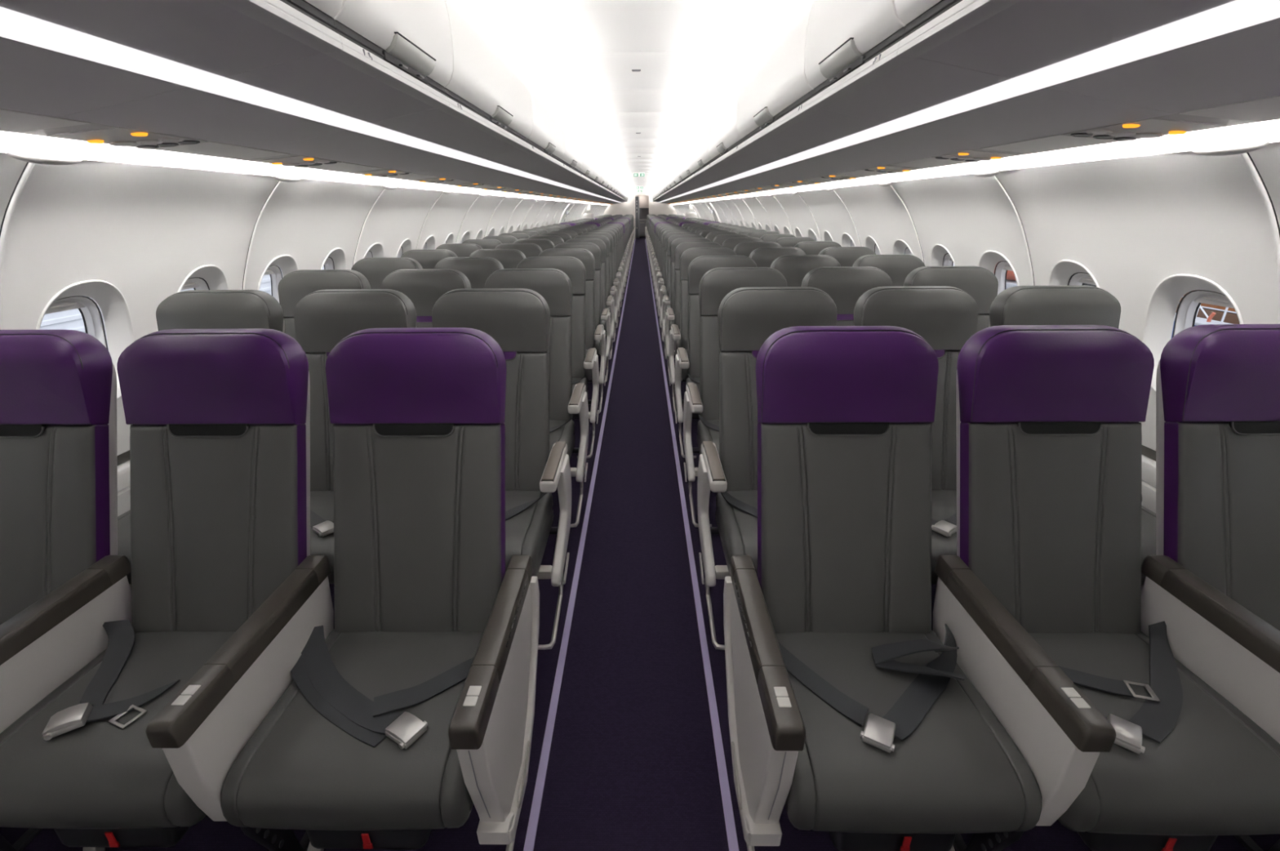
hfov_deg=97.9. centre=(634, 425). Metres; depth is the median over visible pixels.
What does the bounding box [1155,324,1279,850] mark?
seat
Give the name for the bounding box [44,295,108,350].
window
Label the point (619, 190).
bin
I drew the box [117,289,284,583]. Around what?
seat
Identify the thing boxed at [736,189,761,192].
panel
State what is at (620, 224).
seat
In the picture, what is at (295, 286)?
seat
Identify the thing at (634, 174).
exit sign
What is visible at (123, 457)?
trim
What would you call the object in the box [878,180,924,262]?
trim
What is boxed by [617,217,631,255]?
seat
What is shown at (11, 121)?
panel
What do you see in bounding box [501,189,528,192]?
panel
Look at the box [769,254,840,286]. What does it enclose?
seat
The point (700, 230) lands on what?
seat
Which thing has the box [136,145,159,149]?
reading lamp
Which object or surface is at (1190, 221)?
wall
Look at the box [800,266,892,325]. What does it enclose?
seat
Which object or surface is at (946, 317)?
seat
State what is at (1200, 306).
scaffold
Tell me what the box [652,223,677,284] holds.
seat
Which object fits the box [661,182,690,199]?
bin
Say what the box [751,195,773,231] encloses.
trim
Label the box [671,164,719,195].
bin
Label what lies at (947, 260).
window
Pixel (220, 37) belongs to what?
bin
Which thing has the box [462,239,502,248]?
seat
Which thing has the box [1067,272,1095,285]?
window
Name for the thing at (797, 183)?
panel
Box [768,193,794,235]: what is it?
trim
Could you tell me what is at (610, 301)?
seat
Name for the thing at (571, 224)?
seat
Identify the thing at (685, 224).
seat
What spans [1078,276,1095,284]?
shade
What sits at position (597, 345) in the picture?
armrest
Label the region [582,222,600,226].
seat
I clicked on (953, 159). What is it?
reading lamp
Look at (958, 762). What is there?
seat cushion
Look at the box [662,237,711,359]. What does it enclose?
seat
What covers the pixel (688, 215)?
door
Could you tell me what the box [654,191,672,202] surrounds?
bin
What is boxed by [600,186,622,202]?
bin
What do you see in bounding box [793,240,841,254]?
seat
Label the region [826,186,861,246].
trim
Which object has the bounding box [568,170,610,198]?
bin
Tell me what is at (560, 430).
seat cushion
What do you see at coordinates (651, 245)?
seat
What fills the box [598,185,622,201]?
bin
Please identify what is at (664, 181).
bin
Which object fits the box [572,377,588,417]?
armrest
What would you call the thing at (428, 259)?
seat
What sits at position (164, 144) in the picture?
reading lamp
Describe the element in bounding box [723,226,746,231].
seat
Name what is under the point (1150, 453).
trim
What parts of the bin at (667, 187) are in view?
bin door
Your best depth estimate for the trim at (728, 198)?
9.41 m
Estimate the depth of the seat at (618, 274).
7.52 m
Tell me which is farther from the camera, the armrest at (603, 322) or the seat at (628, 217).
the seat at (628, 217)
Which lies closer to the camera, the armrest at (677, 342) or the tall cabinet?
the armrest at (677, 342)
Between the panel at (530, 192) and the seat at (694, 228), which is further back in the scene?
the seat at (694, 228)
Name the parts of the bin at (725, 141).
bin door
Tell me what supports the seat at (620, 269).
on the floor
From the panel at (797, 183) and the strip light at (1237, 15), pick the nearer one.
the strip light at (1237, 15)
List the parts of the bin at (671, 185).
bin door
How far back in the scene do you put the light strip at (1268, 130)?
1.89 m
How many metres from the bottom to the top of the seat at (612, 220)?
1.127 m
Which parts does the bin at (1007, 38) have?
bin door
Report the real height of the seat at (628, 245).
1.127 m
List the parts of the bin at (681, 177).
bin door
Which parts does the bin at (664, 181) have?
bin door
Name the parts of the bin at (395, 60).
bin door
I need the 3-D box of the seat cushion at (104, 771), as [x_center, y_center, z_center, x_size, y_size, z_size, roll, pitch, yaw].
[-1.048,0.637,1.225,0.455,0.145,0.438,0,21,1]
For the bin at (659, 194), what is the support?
attached to the wall at (628, 207)
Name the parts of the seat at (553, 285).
backrest, baggage rail, armrest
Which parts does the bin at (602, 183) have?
bin door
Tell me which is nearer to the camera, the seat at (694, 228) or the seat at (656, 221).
the seat at (694, 228)
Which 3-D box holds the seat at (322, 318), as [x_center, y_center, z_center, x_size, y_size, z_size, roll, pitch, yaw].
[-1.052,0.006,1.933,0.527,0.854,0.742,0,21,1]
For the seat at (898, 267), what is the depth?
3.37 m
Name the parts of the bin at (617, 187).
bin door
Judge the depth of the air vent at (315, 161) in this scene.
2.28 m
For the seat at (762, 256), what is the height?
0.854 m
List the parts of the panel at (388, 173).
panel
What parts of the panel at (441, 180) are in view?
panel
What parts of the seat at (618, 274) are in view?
backrest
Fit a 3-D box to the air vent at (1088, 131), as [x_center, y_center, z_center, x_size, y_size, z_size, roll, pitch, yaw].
[1.271,-0.805,1.525,0.060,0.013,0.060,0,21,1]
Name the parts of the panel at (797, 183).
panel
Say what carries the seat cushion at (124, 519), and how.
on the seat at (189, 308)
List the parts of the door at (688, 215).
panel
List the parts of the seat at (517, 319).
backrest, baggage rail, armrest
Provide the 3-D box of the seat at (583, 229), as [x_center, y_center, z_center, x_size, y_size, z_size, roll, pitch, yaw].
[-0.970,-2.666,8.797,0.507,0.854,0.742,0,21,1]
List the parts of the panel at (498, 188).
panel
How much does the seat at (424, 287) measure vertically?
0.854 m
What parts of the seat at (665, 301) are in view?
armrest, backrest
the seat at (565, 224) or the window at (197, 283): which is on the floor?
the seat at (565, 224)
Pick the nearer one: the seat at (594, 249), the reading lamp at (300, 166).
the reading lamp at (300, 166)
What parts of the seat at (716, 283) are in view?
armrest, baggage rail, backrest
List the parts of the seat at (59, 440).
leg, backrest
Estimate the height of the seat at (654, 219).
1.127 m
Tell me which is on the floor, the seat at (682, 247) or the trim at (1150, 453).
the seat at (682, 247)
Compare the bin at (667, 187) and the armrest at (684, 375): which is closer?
the armrest at (684, 375)
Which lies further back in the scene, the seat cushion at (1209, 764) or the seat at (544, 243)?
the seat at (544, 243)
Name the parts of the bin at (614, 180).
bin door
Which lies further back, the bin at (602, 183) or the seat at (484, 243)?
the bin at (602, 183)
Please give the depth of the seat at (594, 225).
10.96 m
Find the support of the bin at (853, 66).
attached to the wall at (1190, 221)
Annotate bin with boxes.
[0,0,342,117]
[57,0,453,148]
[260,0,533,173]
[417,82,564,183]
[483,120,582,189]
[518,142,593,192]
[542,155,600,195]
[558,163,606,196]
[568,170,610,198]
[577,173,613,199]
[584,177,616,199]
[590,181,618,200]
[595,183,620,201]
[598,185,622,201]
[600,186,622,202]
[604,189,624,202]
[605,190,625,203]
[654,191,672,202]
[655,188,676,202]
[656,187,678,201]
[657,184,680,201]
[659,183,685,200]
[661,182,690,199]
[662,177,694,199]
[665,174,700,198]
[667,169,708,197]
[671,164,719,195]
[676,155,736,194]
[683,142,755,191]
[693,120,790,187]
[708,84,851,182]
[736,0,994,170]
[804,0,1173,145]
[893,0,1279,113]
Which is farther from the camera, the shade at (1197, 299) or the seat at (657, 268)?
the seat at (657, 268)
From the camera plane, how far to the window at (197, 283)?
2.39 m
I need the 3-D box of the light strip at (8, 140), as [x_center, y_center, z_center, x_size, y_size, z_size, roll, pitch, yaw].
[-1.376,-5.213,12.902,0.107,0.100,30.180,0,21,1]
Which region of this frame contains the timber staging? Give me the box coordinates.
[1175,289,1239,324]
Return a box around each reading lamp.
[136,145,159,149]
[156,142,178,146]
[178,140,199,144]
[294,164,308,167]
[308,163,322,165]
[324,161,337,164]
[935,156,948,159]
[950,158,964,160]
[964,160,978,162]
[1070,133,1093,137]
[1093,134,1115,138]
[1113,137,1136,141]
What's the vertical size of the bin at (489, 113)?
0.566 m
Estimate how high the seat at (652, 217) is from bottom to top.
1.127 m
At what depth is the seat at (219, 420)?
1.34 m
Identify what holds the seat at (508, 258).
on the floor
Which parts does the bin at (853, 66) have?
bin door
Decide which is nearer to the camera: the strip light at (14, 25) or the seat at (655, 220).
the strip light at (14, 25)
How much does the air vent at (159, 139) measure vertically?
0.013 m
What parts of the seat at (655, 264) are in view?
backrest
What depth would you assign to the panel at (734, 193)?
7.47 m
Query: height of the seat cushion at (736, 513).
0.145 m
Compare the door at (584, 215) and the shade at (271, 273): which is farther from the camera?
the door at (584, 215)
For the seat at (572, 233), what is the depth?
7.52 m
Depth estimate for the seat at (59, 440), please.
1.38 m
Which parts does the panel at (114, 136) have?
panel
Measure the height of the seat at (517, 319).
1.127 m
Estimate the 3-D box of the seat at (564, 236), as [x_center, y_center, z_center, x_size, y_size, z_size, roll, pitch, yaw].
[-1.002,-1.864,6.738,0.527,0.854,0.742,0,21,1]
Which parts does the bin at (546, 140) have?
bin door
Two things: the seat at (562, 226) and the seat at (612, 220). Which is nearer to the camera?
the seat at (562, 226)
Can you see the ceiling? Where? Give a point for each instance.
(579, 57)
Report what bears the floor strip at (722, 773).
on the floor
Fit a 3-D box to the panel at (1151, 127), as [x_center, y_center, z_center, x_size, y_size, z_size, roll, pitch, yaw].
[1.336,-0.857,1.673,0.186,0.025,0.715,0,21,1]
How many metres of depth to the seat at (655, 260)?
9.57 m
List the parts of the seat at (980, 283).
backrest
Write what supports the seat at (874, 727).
on the floor
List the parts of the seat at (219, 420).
armrest, backrest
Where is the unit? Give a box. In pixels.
[638,195,648,235]
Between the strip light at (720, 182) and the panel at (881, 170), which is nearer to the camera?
the panel at (881, 170)
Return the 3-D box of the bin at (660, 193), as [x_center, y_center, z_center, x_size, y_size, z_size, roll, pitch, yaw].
[1.086,-6.562,15.523,0.776,0.566,1.398,0,21,1]
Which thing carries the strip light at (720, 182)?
attached to the bin at (681, 177)
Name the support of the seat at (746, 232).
on the floor
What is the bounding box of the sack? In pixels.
[994,262,1016,280]
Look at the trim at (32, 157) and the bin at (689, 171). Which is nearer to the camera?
the trim at (32, 157)
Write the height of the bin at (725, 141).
0.566 m
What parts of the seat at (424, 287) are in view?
backrest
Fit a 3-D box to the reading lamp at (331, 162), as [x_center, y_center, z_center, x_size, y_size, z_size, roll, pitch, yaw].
[-1.288,-1.111,2.355,0.052,0.012,0.052,0,21,1]
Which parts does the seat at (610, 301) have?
backrest, baggage rail, armrest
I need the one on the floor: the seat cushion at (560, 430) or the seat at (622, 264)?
the seat at (622, 264)
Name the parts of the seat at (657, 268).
backrest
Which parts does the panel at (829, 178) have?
panel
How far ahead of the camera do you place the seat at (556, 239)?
6.15 m
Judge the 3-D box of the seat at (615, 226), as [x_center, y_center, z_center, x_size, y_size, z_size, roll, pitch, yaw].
[-0.434,-2.805,9.520,0.548,1.127,0.756,0,21,1]
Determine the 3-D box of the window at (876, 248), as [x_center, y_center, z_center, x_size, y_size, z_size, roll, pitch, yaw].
[1.928,-1.248,4.331,0.124,0.325,0.245,0,21,1]
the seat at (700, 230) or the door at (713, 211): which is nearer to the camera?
the seat at (700, 230)
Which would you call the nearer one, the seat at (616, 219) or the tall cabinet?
the seat at (616, 219)
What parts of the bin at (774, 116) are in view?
bin door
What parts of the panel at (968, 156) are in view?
panel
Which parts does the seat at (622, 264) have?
backrest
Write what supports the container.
on the floor
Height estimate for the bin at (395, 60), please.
0.566 m
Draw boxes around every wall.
[0,152,608,591]
[603,189,677,239]
[672,142,1279,593]
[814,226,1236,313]
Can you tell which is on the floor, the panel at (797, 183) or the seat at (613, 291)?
the seat at (613, 291)
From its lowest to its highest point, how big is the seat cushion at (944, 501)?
0.145 m
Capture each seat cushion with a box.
[0,630,235,828]
[117,509,131,583]
[220,628,483,830]
[310,489,333,583]
[505,489,553,576]
[549,419,575,460]
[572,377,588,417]
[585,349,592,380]
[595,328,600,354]
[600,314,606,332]
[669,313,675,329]
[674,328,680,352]
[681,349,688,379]
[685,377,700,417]
[697,419,719,455]
[715,489,757,576]
[775,630,1041,833]
[931,488,956,584]
[1028,631,1279,835]
[1141,505,1155,584]
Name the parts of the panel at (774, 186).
panel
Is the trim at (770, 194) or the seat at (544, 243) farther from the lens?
the trim at (770, 194)
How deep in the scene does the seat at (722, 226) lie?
9.55 m
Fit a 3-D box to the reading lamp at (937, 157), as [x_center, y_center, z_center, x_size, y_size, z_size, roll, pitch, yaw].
[1.282,-1.117,2.326,0.052,0.012,0.052,0,21,1]
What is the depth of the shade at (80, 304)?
1.86 m
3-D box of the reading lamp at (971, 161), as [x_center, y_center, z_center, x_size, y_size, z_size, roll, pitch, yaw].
[1.407,-1.107,2.329,0.052,0.012,0.052,0,21,1]
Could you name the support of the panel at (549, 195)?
attached to the wall at (127, 238)
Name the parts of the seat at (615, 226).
backrest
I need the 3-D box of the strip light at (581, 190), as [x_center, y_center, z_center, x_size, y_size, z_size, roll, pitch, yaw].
[-0.827,-4.034,9.663,0.081,0.024,2.780,0,21,1]
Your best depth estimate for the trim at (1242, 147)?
1.43 m
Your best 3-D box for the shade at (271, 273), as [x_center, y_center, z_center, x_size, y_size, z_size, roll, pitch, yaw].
[-1.893,-0.781,2.835,0.004,0.034,0.175,0,21,1]
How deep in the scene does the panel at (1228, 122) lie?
1.32 m
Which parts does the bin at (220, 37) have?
bin door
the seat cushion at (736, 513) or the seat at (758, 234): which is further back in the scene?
the seat at (758, 234)
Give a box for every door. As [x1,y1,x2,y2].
[558,204,573,223]
[579,204,594,219]
[685,204,700,218]
[705,203,720,222]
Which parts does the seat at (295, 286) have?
backrest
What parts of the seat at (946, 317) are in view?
backrest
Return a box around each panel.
[0,108,90,132]
[46,126,289,159]
[253,155,383,173]
[354,168,437,180]
[413,177,472,185]
[452,182,495,188]
[480,186,515,191]
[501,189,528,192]
[515,191,541,194]
[528,192,549,195]
[540,194,558,196]
[713,194,730,196]
[721,193,738,195]
[727,191,749,194]
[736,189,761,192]
[747,187,777,191]
[760,184,796,189]
[778,180,824,186]
[802,173,861,182]
[837,165,919,177]
[889,150,1019,168]
[981,117,1226,153]
[1179,95,1279,121]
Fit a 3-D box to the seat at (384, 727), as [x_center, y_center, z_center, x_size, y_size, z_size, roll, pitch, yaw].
[-0.528,0.402,1.284,0.584,1.127,0.756,0,21,1]
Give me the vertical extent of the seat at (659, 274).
1.127 m
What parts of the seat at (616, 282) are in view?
backrest, armrest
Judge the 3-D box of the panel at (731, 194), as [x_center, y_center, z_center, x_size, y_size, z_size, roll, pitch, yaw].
[1.405,-3.436,8.298,0.186,0.025,0.715,0,21,1]
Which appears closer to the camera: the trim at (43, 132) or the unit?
the trim at (43, 132)
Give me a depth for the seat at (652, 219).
16.03 m
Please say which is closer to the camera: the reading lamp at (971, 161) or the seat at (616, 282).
the reading lamp at (971, 161)
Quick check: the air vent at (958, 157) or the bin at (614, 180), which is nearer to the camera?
the air vent at (958, 157)
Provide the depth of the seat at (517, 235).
6.84 m
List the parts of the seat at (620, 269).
backrest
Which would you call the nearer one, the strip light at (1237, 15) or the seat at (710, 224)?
the strip light at (1237, 15)
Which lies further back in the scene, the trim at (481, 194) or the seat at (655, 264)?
the seat at (655, 264)
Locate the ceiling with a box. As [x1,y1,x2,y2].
[451,0,811,192]
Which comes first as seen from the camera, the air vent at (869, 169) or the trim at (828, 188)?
the air vent at (869, 169)
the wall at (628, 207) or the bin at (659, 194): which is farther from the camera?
the wall at (628, 207)
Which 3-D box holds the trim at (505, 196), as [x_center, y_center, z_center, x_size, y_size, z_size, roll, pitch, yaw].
[-1.647,-2.203,6.599,0.366,0.960,0.204,0,21,1]
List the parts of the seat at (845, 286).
backrest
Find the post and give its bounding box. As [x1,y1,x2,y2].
[1206,311,1215,321]
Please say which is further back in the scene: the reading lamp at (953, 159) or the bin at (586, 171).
the bin at (586, 171)
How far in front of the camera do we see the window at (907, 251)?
3.86 m
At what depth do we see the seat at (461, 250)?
4.78 m
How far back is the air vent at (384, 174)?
3.01 m
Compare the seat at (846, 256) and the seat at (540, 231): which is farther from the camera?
the seat at (540, 231)
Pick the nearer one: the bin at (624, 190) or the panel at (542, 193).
the panel at (542, 193)
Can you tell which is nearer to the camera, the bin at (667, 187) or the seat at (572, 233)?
the seat at (572, 233)
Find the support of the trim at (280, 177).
attached to the wall at (127, 238)
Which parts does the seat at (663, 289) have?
armrest, backrest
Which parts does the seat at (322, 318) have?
backrest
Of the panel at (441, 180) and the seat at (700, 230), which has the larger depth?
the seat at (700, 230)
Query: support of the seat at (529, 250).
on the floor
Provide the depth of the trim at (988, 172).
2.45 m
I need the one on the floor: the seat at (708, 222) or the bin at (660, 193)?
the seat at (708, 222)
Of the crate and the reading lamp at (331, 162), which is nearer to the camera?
the reading lamp at (331, 162)
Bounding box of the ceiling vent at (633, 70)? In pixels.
[631,69,640,71]
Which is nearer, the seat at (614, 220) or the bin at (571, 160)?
the bin at (571, 160)
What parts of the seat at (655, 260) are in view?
backrest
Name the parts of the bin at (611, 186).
bin door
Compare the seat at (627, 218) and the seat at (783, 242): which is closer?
the seat at (783, 242)
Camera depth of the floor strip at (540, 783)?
1.83 m
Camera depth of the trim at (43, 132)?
1.35 m
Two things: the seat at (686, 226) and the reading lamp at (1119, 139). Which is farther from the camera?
the seat at (686, 226)
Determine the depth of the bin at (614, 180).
12.86 m
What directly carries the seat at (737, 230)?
on the floor
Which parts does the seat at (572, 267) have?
backrest, baggage rail, armrest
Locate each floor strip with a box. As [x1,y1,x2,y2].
[523,239,635,850]
[644,239,738,850]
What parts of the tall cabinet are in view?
edge trim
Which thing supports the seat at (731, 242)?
on the floor
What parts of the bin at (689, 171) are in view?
bin door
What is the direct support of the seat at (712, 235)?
on the floor
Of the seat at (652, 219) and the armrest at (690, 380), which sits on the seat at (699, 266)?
the armrest at (690, 380)
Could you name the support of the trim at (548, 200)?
attached to the wall at (127, 238)
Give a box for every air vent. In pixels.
[136,139,163,144]
[157,137,184,142]
[299,161,315,164]
[314,160,330,163]
[382,173,394,175]
[868,168,879,170]
[942,155,958,158]
[957,156,973,159]
[1085,128,1113,134]
[1108,131,1136,136]
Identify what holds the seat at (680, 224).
on the floor
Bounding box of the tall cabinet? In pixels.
[635,196,639,238]
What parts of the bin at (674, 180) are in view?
bin door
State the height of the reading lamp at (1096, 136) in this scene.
0.012 m
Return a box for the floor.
[0,236,1279,850]
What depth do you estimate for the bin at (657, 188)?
18.10 m
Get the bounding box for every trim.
[0,122,611,204]
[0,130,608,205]
[0,148,82,329]
[117,449,129,465]
[242,173,301,289]
[352,183,396,265]
[416,189,450,248]
[455,192,484,243]
[484,195,508,236]
[504,196,526,232]
[520,198,539,231]
[533,199,550,227]
[635,195,648,236]
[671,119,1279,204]
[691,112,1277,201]
[728,198,746,226]
[738,196,758,229]
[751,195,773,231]
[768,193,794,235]
[791,191,822,241]
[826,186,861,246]
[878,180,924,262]
[973,168,1034,285]
[1142,444,1155,461]
[1191,138,1279,324]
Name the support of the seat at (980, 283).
on the floor
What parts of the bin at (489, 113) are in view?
bin door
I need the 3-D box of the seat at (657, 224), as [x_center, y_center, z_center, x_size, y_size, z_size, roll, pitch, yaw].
[0.598,-3.342,10.881,0.548,1.127,0.756,0,21,1]
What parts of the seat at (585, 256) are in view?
backrest, armrest, baggage rail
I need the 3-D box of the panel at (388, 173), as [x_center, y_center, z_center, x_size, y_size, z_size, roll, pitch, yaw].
[-1.339,-1.423,3.176,0.186,0.025,0.715,0,21,1]
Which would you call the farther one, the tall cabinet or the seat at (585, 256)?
the tall cabinet
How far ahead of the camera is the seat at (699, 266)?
3.39 m
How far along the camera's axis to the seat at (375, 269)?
3.40 m
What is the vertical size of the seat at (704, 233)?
0.854 m
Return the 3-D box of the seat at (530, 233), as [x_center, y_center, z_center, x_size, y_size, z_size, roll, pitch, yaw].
[-1.492,-2.003,7.479,0.507,1.127,0.742,0,21,1]
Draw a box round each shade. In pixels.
[44,301,84,314]
[181,281,198,289]
[263,268,274,275]
[1003,264,1013,271]
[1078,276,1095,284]
[1194,295,1234,308]
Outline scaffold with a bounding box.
[1188,291,1228,321]
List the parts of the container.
lid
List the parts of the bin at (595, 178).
bin door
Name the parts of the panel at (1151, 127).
panel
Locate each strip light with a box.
[0,6,482,162]
[471,159,554,182]
[547,181,581,191]
[577,189,595,195]
[683,189,700,194]
[696,180,727,190]
[721,157,798,182]
[786,0,1279,160]
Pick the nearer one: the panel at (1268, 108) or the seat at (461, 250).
the panel at (1268, 108)
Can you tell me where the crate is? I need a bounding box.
[1005,279,1017,288]
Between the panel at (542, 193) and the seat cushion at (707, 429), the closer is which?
the seat cushion at (707, 429)
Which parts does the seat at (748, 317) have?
armrest, baggage rail, backrest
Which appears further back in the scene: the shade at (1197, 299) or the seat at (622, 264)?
the seat at (622, 264)
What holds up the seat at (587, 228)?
on the floor
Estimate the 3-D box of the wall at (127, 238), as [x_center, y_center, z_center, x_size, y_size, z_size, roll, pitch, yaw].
[-1.607,-4.450,13.201,0.392,1.537,30.200,0,21,1]
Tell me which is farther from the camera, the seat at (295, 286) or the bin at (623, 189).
the bin at (623, 189)
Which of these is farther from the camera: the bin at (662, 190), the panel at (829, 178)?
the bin at (662, 190)
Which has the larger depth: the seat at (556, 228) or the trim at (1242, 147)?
the seat at (556, 228)
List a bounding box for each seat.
[0,328,117,850]
[0,328,310,850]
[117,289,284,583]
[145,327,539,850]
[277,269,370,340]
[293,288,416,583]
[351,257,422,288]
[381,268,471,327]
[400,248,457,269]
[431,288,571,648]
[433,257,503,288]
[435,243,482,257]
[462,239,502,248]
[469,248,525,268]
[482,235,517,243]
[484,268,588,527]
[494,243,542,257]
[497,232,529,239]
[511,231,540,236]
[513,238,555,250]
[516,256,599,457]
[522,228,548,234]
[527,235,564,245]
[533,226,555,232]
[537,248,605,413]
[540,232,571,242]
[541,226,560,230]
[546,224,566,228]
[549,230,577,238]
[553,223,571,226]
[553,242,611,382]
[557,228,582,235]
[560,222,576,226]
[564,226,587,233]
[564,238,614,359]
[569,226,591,231]
[573,224,594,230]
[573,235,617,342]
[578,223,597,228]
[581,232,620,328]
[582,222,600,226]
[586,230,622,316]
[591,228,623,306]
[595,226,624,299]
[599,225,626,292]
[602,224,626,287]
[604,223,627,282]
[606,222,628,275]
[610,221,629,271]
[612,220,630,246]
[613,219,631,262]
[616,218,631,258]
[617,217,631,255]
[617,220,630,267]
[626,217,632,246]
[628,217,633,244]
[646,216,658,244]
[647,217,661,246]
[648,218,653,240]
[648,218,664,260]
[648,219,666,265]
[649,220,668,248]
[649,221,670,269]
[650,222,671,275]
[651,222,673,279]
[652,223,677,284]
[653,225,680,293]
[653,226,682,298]
[654,227,686,306]
[656,229,691,316]
[657,231,696,328]
[659,234,702,342]
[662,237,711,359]
[664,241,722,382]
[668,247,737,413]
[675,255,757,457]
[678,222,696,226]
[681,222,699,227]
[683,266,787,527]
[684,223,705,229]
[687,225,709,231]
[690,226,715,232]
[694,227,720,235]
[697,286,837,649]
[699,229,728,237]
[702,221,719,225]
[705,231,737,241]
[707,222,726,226]
[712,223,731,227]
[712,234,749,245]
[717,224,738,229]
[721,237,763,249]
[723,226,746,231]
[723,325,1115,850]
[729,227,755,233]
[733,241,782,257]
[737,229,766,235]
[747,231,780,238]
[748,247,806,267]
[760,233,795,241]
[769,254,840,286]
[774,236,815,247]
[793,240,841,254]
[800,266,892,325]
[818,246,875,266]
[852,254,924,286]
[853,285,978,584]
[903,266,998,331]
[955,324,1279,850]
[988,284,1155,584]
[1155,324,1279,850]
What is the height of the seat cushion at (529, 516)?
0.145 m
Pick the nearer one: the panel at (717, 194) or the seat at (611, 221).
the panel at (717, 194)
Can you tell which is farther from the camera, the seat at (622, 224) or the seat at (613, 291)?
the seat at (622, 224)
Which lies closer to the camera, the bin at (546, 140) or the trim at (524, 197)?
the bin at (546, 140)
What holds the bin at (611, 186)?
attached to the wall at (628, 207)
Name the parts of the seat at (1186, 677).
backrest, armrest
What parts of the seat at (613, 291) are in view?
backrest, armrest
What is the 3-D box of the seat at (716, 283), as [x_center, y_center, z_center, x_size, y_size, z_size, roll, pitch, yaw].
[0.517,-0.135,2.645,0.578,1.127,0.756,0,21,1]
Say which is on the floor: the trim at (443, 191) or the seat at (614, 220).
the seat at (614, 220)
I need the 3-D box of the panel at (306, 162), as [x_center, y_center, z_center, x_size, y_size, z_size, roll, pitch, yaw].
[-1.347,-1.137,2.440,0.186,0.025,0.715,0,21,1]
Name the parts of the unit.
panel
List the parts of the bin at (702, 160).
bin door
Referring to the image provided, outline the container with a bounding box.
[1171,312,1232,337]
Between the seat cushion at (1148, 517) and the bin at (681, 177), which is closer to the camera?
the seat cushion at (1148, 517)
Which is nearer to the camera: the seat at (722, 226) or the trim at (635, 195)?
the seat at (722, 226)
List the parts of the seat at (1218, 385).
backrest, leg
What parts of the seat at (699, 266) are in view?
armrest, baggage rail, backrest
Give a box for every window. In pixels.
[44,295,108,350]
[181,277,209,289]
[263,265,282,302]
[323,257,333,269]
[364,250,373,257]
[396,245,402,257]
[422,242,426,248]
[874,243,879,254]
[904,247,912,255]
[942,253,953,266]
[994,261,1013,294]
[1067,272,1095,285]
[1172,289,1234,337]
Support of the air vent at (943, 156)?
attached to the panel at (968, 156)
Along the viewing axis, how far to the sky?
8.81 m
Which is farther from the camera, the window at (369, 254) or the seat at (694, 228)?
the seat at (694, 228)
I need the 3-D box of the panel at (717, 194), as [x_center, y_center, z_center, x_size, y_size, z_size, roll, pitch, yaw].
[1.412,-3.723,9.034,0.186,0.025,0.715,0,21,1]
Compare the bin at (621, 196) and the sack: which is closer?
the sack
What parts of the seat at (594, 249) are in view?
backrest, armrest, baggage rail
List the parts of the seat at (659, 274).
backrest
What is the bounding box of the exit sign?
[632,172,644,177]
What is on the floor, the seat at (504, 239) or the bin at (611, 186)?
the seat at (504, 239)
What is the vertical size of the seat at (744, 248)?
0.854 m
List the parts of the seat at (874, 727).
baggage rail, armrest, backrest, leg, armrest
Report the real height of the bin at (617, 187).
0.566 m
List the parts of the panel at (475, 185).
panel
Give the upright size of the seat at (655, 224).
1.127 m
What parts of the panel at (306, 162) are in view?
panel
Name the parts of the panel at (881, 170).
panel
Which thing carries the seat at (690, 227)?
on the floor
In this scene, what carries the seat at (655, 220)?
on the floor
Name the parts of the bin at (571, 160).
bin door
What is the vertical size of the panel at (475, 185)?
0.025 m
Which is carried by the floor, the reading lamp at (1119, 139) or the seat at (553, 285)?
the seat at (553, 285)
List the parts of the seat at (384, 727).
armrest, leg, backrest, armrest, baggage rail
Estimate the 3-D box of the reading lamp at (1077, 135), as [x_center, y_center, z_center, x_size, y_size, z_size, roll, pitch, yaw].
[1.275,-0.831,1.590,0.052,0.012,0.052,0,21,1]
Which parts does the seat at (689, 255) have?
baggage rail, armrest, backrest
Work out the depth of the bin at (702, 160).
5.01 m
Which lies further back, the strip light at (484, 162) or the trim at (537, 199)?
the trim at (537, 199)
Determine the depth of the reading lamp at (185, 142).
1.62 m
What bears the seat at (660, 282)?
on the floor
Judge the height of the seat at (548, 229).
1.127 m
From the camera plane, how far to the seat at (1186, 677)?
1.32 m
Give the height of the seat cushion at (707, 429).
0.145 m
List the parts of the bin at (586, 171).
bin door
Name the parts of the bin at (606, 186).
bin door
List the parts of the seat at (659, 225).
backrest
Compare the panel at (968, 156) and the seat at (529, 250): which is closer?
the panel at (968, 156)
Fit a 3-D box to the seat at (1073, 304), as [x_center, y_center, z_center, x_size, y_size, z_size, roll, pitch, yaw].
[1.542,0.127,1.953,0.507,1.127,0.742,0,21,1]
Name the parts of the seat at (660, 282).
backrest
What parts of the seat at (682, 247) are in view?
baggage rail, armrest, backrest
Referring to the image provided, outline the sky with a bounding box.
[40,241,373,351]

